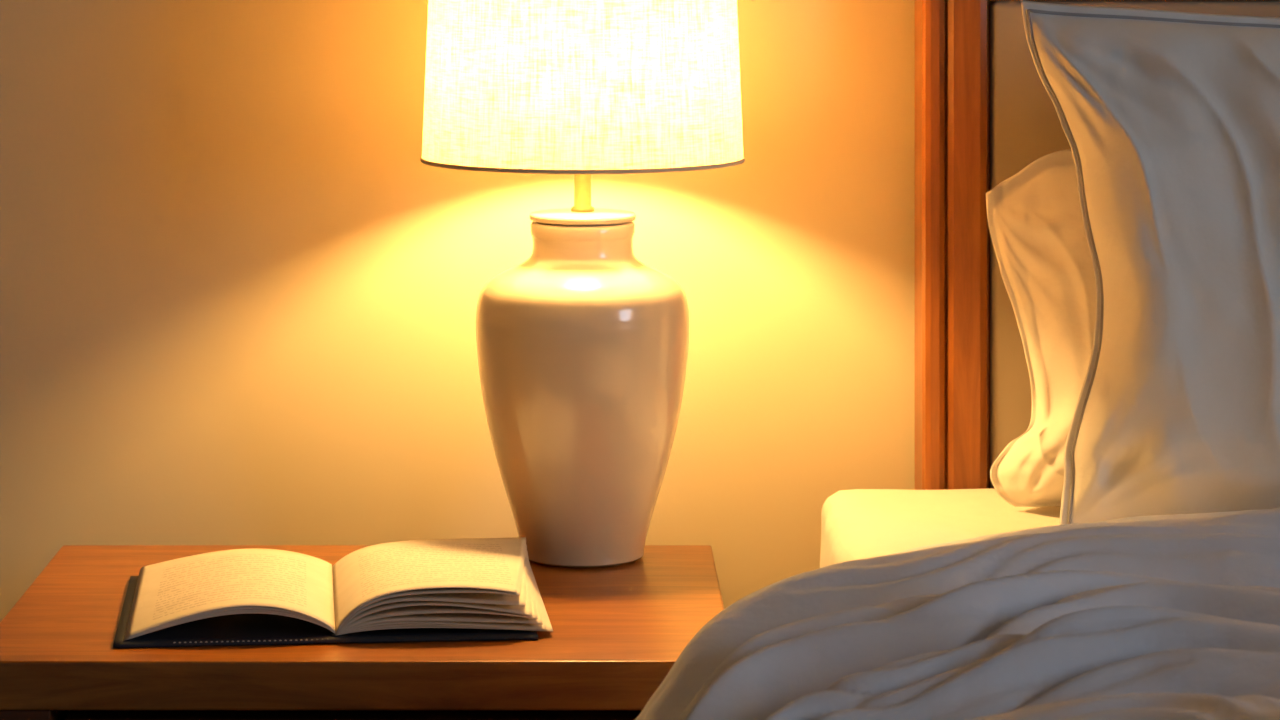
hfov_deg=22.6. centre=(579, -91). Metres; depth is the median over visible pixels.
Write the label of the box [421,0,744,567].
table lamp
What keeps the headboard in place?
on the floor
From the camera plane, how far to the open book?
3.25 m
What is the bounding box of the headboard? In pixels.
[915,0,1279,489]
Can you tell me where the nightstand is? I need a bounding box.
[0,545,723,719]
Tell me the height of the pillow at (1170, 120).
0.572 m
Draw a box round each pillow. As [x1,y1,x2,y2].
[986,149,1095,506]
[1020,0,1279,524]
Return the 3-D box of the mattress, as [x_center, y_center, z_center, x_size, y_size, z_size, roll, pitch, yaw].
[1.038,0.817,2.727,1.539,0.298,2.013,0,0,0]
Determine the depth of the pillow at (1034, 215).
3.56 m
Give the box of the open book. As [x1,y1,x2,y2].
[113,537,552,647]
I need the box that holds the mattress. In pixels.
[820,488,1060,567]
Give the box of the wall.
[0,0,1279,621]
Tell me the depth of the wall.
3.86 m
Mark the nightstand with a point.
(619, 631)
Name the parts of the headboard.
headboard post, headboard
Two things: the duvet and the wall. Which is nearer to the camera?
the duvet
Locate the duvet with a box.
[635,507,1279,719]
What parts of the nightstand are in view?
panel, drawer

